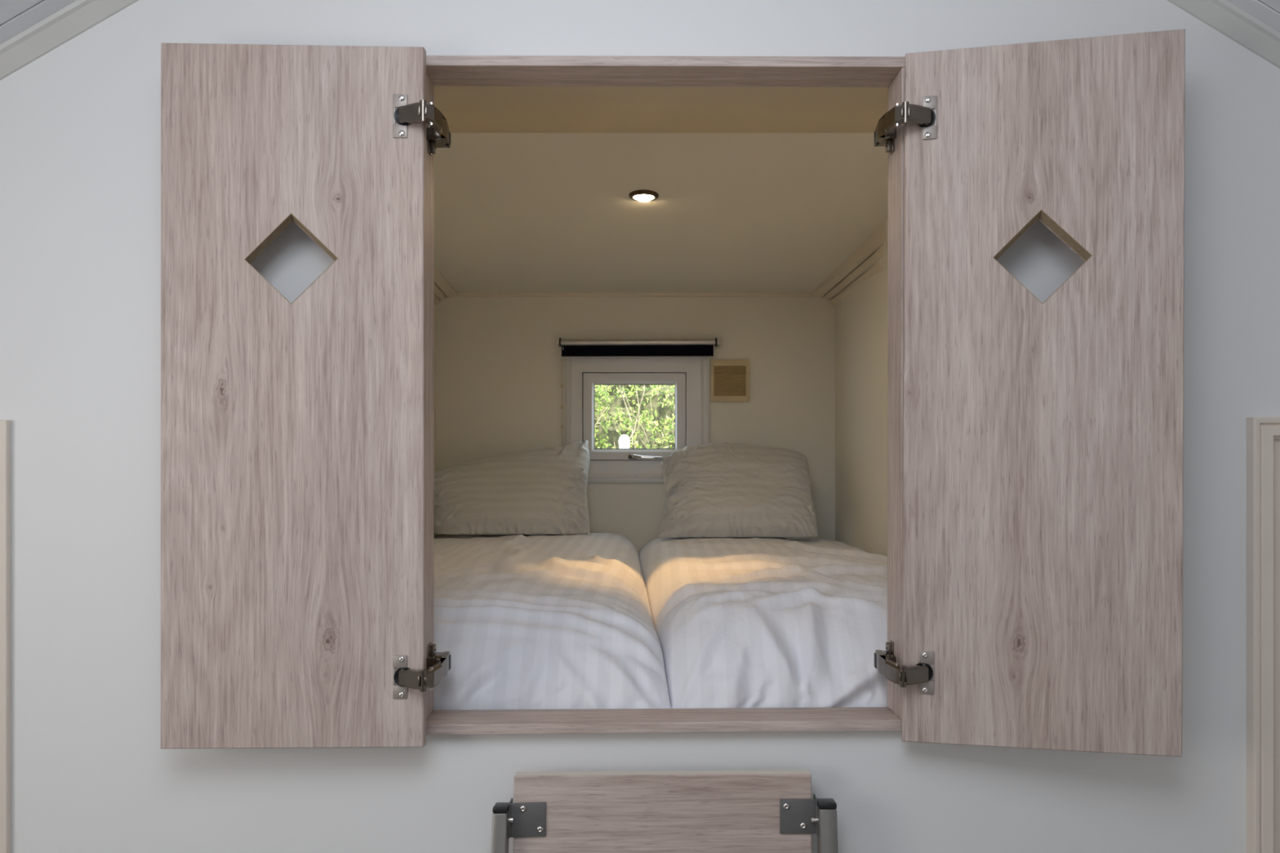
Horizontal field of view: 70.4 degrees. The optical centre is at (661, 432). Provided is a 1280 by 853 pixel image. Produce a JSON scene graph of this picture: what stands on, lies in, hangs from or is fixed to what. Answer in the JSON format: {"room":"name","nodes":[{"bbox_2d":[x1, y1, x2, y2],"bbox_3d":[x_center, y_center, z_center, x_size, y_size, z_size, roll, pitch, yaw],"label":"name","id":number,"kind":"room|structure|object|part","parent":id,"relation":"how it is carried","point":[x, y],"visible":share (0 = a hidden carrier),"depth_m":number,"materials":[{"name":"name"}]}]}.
{"room":"tiny house interior","nodes":[
{"label":"tiny house interior","id":0,"kind":"room"},
{"bbox_2d":[0,0,76,44],"bbox_3d":[-0.833,-0.654,-0.479,1.834,1.095,3.710,0,0,0],"label":"ceiling","id":1,"kind":"structure","parent":0,"point":[16,16],"depth_m":1.27,"materials":[{"name":"white wood"}]},
{"bbox_2d":[434,304,435,537],"bbox_3d":[-0.849,-0.143,2.338,0.050,1.153,1.924,0,0,0],"label":"wall","id":2,"kind":"structure","parent":0,"point":[434,304],"depth_m":3.29,"materials":[{"name":"beige paint"}]},
{"bbox_2d":[434,265,457,305],"bbox_3d":[-0.793,-0.602,2.339,0.102,0.280,1.920,0,0,0],"label":"trim","id":3,"kind":"structure","parent":2,"relation":"attached to","point":[442,287],"depth_m":3.19,"materials":[{"name":"beige wood"}]},
{"bbox_2d":[435,297,835,551],"bbox_3d":[-0.097,-0.128,3.350,1.554,1.223,0.100,0,0,0],"label":"wall","id":4,"kind":"structure","parent":0,"point":[499,359],"depth_m":3.30,"materials":[{"name":"beige paint"}]},
{"bbox_2d":[444,293,825,297],"bbox_3d":[-0.097,-0.504,3.294,1.454,0.022,0.012,0,0,0],"label":"trim","id":5,"kind":"structure","parent":4,"relation":"attached to","point":[459,295],"depth_m":3.29,"materials":[{"name":"beige wood"}]},
{"bbox_2d":[565,355,709,482],"bbox_3d":[-0.089,-0.052,3.311,0.523,0.469,0.103,0,0,0],"label":"window","id":6,"kind":"structure","parent":4,"relation":"in","point":[690,375],"depth_m":3.29,"materials":[{"name":"white plastic"}]},
{"bbox_3d":[-0.100,-0.058,3.326,0.373,0.316,0.048,0,0,0],"label":"sash","id":7,"kind":"part","parent":6,"relation":"part of","materials":[{"name":"white plastic"}]},
{"bbox_2d":[555,337,719,447],"bbox_3d":[-0.085,-0.097,3.267,0.588,0.487,0.062,0,0,0],"label":"roller blind","id":8,"kind":"object","parent":6,"relation":"attached to","point":[592,347],"visible":0.98,"depth_m":3.25,"materials":[{"name":"fabric"}]},
{"bbox_3d":[-0.356,-0.079,3.264,0.011,0.452,0.034,0,0,0],"label":"pull cord","id":9,"kind":"part","parent":8,"relation":"part of","materials":[{"name":"plastic"}]},
{"bbox_3d":[-0.058,0.088,3.270,0.118,0.018,0.029,0,0,12],"label":"handle lever","id":10,"kind":"part","parent":6,"relation":"part of","materials":[{"name":"silver metal"}]},
{"bbox_2d":[711,360,749,401],"bbox_3d":[0.248,-0.188,3.293,0.141,0.152,0.013,0,0,0],"label":"air vent","id":11,"kind":"object","parent":4,"relation":"in","point":[730,379],"visible":1,"depth_m":3.29,"materials":[{"name":"wood"}]},
{"bbox_2d":[714,366,746,395],"bbox_3d":[0.247,-0.187,3.294,0.116,0.109,0.012,0,0,0],"label":"vent grille","id":12,"kind":"object","parent":11,"relation":"attached to","point":[728,380],"depth_m":3.29,"materials":[{"name":"wood"}]},
{"bbox_2d":[0,0,1279,852],"bbox_3d":[0.000,0.223,1.348,3.240,2.654,0.056,0,0,0],"label":"wall","id":13,"kind":"structure","parent":0,"point":[80,122],"depth_m":1.32,"materials":[{"name":"white paint"}]},
{"bbox_2d":[0,420,11,852],"bbox_3d":[-1.054,0.766,1.314,0.213,1.568,0.012,0,0,0],"label":"trim","id":14,"kind":"structure","parent":13,"relation":"attached to","point":[5,425],"depth_m":1.31,"materials":[{"name":"beige wood"}]},
{"bbox_2d":[0,0,138,80],"bbox_3d":[-0.799,-0.625,1.308,1.635,0.963,0.025,0,0,0],"label":"trim","id":15,"kind":"structure","parent":13,"relation":"attached to","point":[79,16],"depth_m":1.31,"materials":[{"name":"white wood"}]},
{"bbox_2d":[160,43,450,749],"bbox_3d":[-0.500,-0.050,1.299,0.382,0.974,0.134,0,0,0],"label":"shutter door","id":16,"kind":"structure","parent":13,"relation":"in","point":[293,435],"depth_m":1.25,"materials":[{"name":"brown wood"}]},
{"bbox_2d":[394,667,410,687],"bbox_3d":[-0.357,0.339,1.256,0.028,0.028,0.002,0,0,-2],"label":"cup","id":17,"kind":"object","parent":16,"relation":"on","point":[402,675],"depth_m":1.25,"materials":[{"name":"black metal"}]},
{"bbox_3d":[-0.334,0.339,1.346,0.025,0.052,0.040,0,0,0],"label":"mounting plate","id":18,"kind":"part","parent":16,"relation":"part of","materials":[{"name":"metal"}]},
{"bbox_3d":[-0.334,-0.439,1.346,0.025,0.052,0.040,0,0,0],"label":"mounting plate","id":19,"kind":"part","parent":16,"relation":"part of","materials":[{"name":"metal"}]},
{"bbox_3d":[-0.319,0.339,1.294,0.021,0.026,0.118,0,0,0],"label":"hinge arm","id":20,"kind":"part","parent":16,"relation":"part of","materials":[{"name":"metal"}]},
{"bbox_3d":[-0.319,-0.439,1.294,0.021,0.026,0.118,0,0,0],"label":"hinge arm","id":21,"kind":"part","parent":16,"relation":"part of","materials":[{"name":"metal"}]},
{"bbox_2d":[433,85,888,133],"bbox_3d":[-0.097,-0.604,1.687,1.454,0.154,0.622,0,0,0],"label":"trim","id":22,"kind":"structure","parent":13,"relation":"attached to","point":[465,108],"depth_m":1.65,"materials":[{"name":"beige wood"}]},
{"bbox_2d":[426,55,905,734],"bbox_3d":[0.000,-0.054,1.338,0.718,0.976,0.076,0,0,0],"label":"frame","id":23,"kind":"object","parent":13,"relation":"attached to","point":[888,72],"visible":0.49,"depth_m":1.32,"materials":[{"name":"brown wood"}]},
{"bbox_3d":[0.000,0.424,1.338,0.717,0.021,0.076,0,0,0],"label":"sill","id":24,"kind":"part","parent":23,"relation":"part of","materials":[{"name":"brown wood"}]},
{"bbox_2d":[874,28,1185,756],"bbox_3d":[0.509,-0.051,1.287,0.396,0.974,0.123,0,0,6],"label":"shutter door","id":25,"kind":"structure","parent":13,"relation":"in","point":[1043,442],"depth_m":1.24,"materials":[{"name":"brown wood"}]},
{"bbox_3d":[0.334,-0.441,1.346,0.020,0.052,0.040,0,0,0],"label":"mounting plate","id":26,"kind":"part","parent":25,"relation":"part of","materials":[{"name":"metal"}]},
{"bbox_3d":[0.324,0.336,1.300,0.018,0.026,0.106,0,0,-5],"label":"hinge arm","id":27,"kind":"part","parent":25,"relation":"part of","materials":[{"name":"metal"}]},
{"bbox_3d":[0.334,0.336,1.346,0.020,0.052,0.040,0,0,0],"label":"mounting plate","id":28,"kind":"part","parent":25,"relation":"part of","materials":[{"name":"metal"}]},
{"bbox_3d":[0.324,-0.441,1.299,0.020,0.026,0.107,0,0,-6],"label":"hinge arm","id":29,"kind":"part","parent":25,"relation":"part of","materials":[{"name":"metal"}]},
{"bbox_2d":[915,662,933,680],"bbox_3d":[0.366,0.336,1.270,0.028,0.028,0.002,0,0,11],"label":"cup","id":30,"kind":"object","parent":25,"relation":"on","point":[925,670],"depth_m":1.26,"materials":[{"name":"grey metal"}]},
{"bbox_2d":[918,108,936,127],"bbox_3d":[0.369,-0.441,1.269,0.028,0.028,0.002,0,0,11],"label":"cup","id":31,"kind":"object","parent":25,"relation":"on","point":[927,117],"depth_m":1.26,"materials":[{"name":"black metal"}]},
{"bbox_2d":[1167,0,1279,68],"bbox_3d":[0.809,-0.603,1.308,1.636,1.008,0.025,0,0,0],"label":"trim","id":32,"kind":"structure","parent":13,"relation":"attached to","point":[1224,16],"depth_m":1.31,"materials":[{"name":"white wood"}]},
{"bbox_2d":[1246,417,1279,852],"bbox_3d":[1.136,0.764,1.310,0.569,1.572,0.020,0,0,0],"label":"trim","id":33,"kind":"structure","parent":13,"relation":"attached to","point":[1263,433],"depth_m":1.30,"materials":[{"name":"beige wood"}]},
{"bbox_3d":[1.152,0.780,1.313,0.537,1.540,0.013,0,0,0],"label":"casing panel","id":34,"kind":"part","parent":33,"relation":"part of","materials":[{"name":"beige wood"}]},
{"bbox_2d":[434,133,888,293],"bbox_3d":[-0.097,-0.623,2.338,1.554,0.235,1.924,0,0,0],"label":"ceiling","id":35,"kind":"structure","parent":0,"point":[514,212],"depth_m":2.44,"materials":[{"name":"beige paint"}]},
{"bbox_2d":[628,189,658,201],"bbox_3d":[-0.047,-0.617,2.364,0.080,0.020,0.080,0,0,0],"label":"recessed light","id":36,"kind":"object","parent":35,"relation":"in","point":[648,195],"visible":1,"depth_m":2.35,"materials":[{"name":"brown metal"}]},
{"bbox_2d":[835,217,888,556],"bbox_3d":[0.655,-0.143,2.338,0.050,1.153,1.924,0,0,0],"label":"wall","id":37,"kind":"structure","parent":0,"point":[861,317],"depth_m":2.85,"materials":[{"name":"beige paint"}]},
{"bbox_2d":[811,222,885,305],"bbox_3d":[0.596,-0.600,2.339,0.109,0.280,1.920,0,0,0],"label":"trim","id":38,"kind":"structure","parent":37,"relation":"attached to","point":[846,278],"depth_m":2.86,"materials":[{"name":"beige wood"}]},
{"bbox_2d":[1226,0,1279,32],"bbox_3d":[0.838,-0.634,-0.479,1.826,1.138,3.710,0,0,0],"label":"ceiling","id":39,"kind":"structure","parent":0,"point":[1268,11],"depth_m":1.28,"materials":[{"name":"white wood"}]},
{"bbox_3d":[0.000,1.580,-0.462,3.440,0.060,3.676,0,0,0],"label":"floor","id":40,"kind":"structure","parent":0,"visible":0},
{"bbox_2d":[491,769,838,852],"bbox_3d":[0.004,1.015,1.208,0.500,1.070,0.165,0,0,0],"label":"ladder","id":41,"kind":"object","parent":40,"relation":"on","point":[771,811],"visible":1,"depth_m":1.27,"materials":[{"name":"brown wood"}]},
{"bbox_3d":[-0.230,1.038,1.200,0.022,1.025,0.150,0,0,6],"label":"post","id":42,"kind":"part","parent":41,"relation":"part of","materials":[{"name":"grey metal"}]},
{"bbox_3d":[0.235,1.035,1.200,0.027,1.030,0.151,0,0,-6],"label":"post","id":43,"kind":"part","parent":41,"relation":"part of","materials":[{"name":"grey metal"}]},
{"bbox_3d":[-0.097,0.458,2.388,1.554,0.050,2.024,0,0,0],"label":"floor","id":44,"kind":"structure","parent":0,"visible":0},
{"bbox_2d":[433,532,671,710],"bbox_3d":[-0.400,0.353,2.328,0.840,0.158,1.896,0,0,0],"label":"duvet","id":45,"kind":"object","parent":44,"relation":"on","point":[555,621],"visible":0.56,"depth_m":1.48,"materials":[{"name":"white fabric"}]},
{"bbox_2d":[434,440,590,534],"bbox_3d":[-0.509,0.178,3.025,0.578,0.307,0.368,0,0,-12],"label":"pillow","id":46,"kind":"object","parent":45,"relation":"on","point":[542,491],"visible":0.95,"depth_m":2.97,"materials":[{"name":"white fabric"}]},
{"bbox_2d":[636,537,887,708],"bbox_3d":[0.268,0.348,2.328,0.717,0.168,1.896,0,0,0],"label":"duvet","id":47,"kind":"object","parent":44,"relation":"on","point":[739,622],"visible":0.7,"depth_m":1.48,"materials":[{"name":"white fabric"}]},
{"bbox_2d":[657,442,818,537],"bbox_3d":[0.247,0.185,3.018,0.528,0.302,0.352,0,0,0],"label":"pillow","id":48,"kind":"object","parent":47,"relation":"on","point":[713,489],"visible":1,"depth_m":2.94,"materials":[{"name":"white fabric"}]},
{"label":"outside","id":49,"kind":"structure","parent":0,"visible":0},
{"bbox_3d":[0.000,1.775,6.205,8.000,0.050,5.590,0,0,0],"label":"ground","id":50,"kind":"structure","parent":49,"visible":0},
{"bbox_2d":[618,434,630,448],"bbox_3d":[-0.187,0.880,4.510,0.058,1.740,0.060,0,0,0],"label":"ornament","id":51,"kind":"object","parent":50,"relation":"on","point":[624,440],"visible":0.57,"depth_m":4.49,"materials":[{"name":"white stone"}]},
{"bbox_2d":[595,385,675,448],"bbox_3d":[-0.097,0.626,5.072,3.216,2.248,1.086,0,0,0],"label":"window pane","id":52,"kind":"object","parent":50,"relation":"on","point":[646,414],"visible":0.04,"depth_m":5.16,"materials":[{"name":"clear glass"}]}
]}

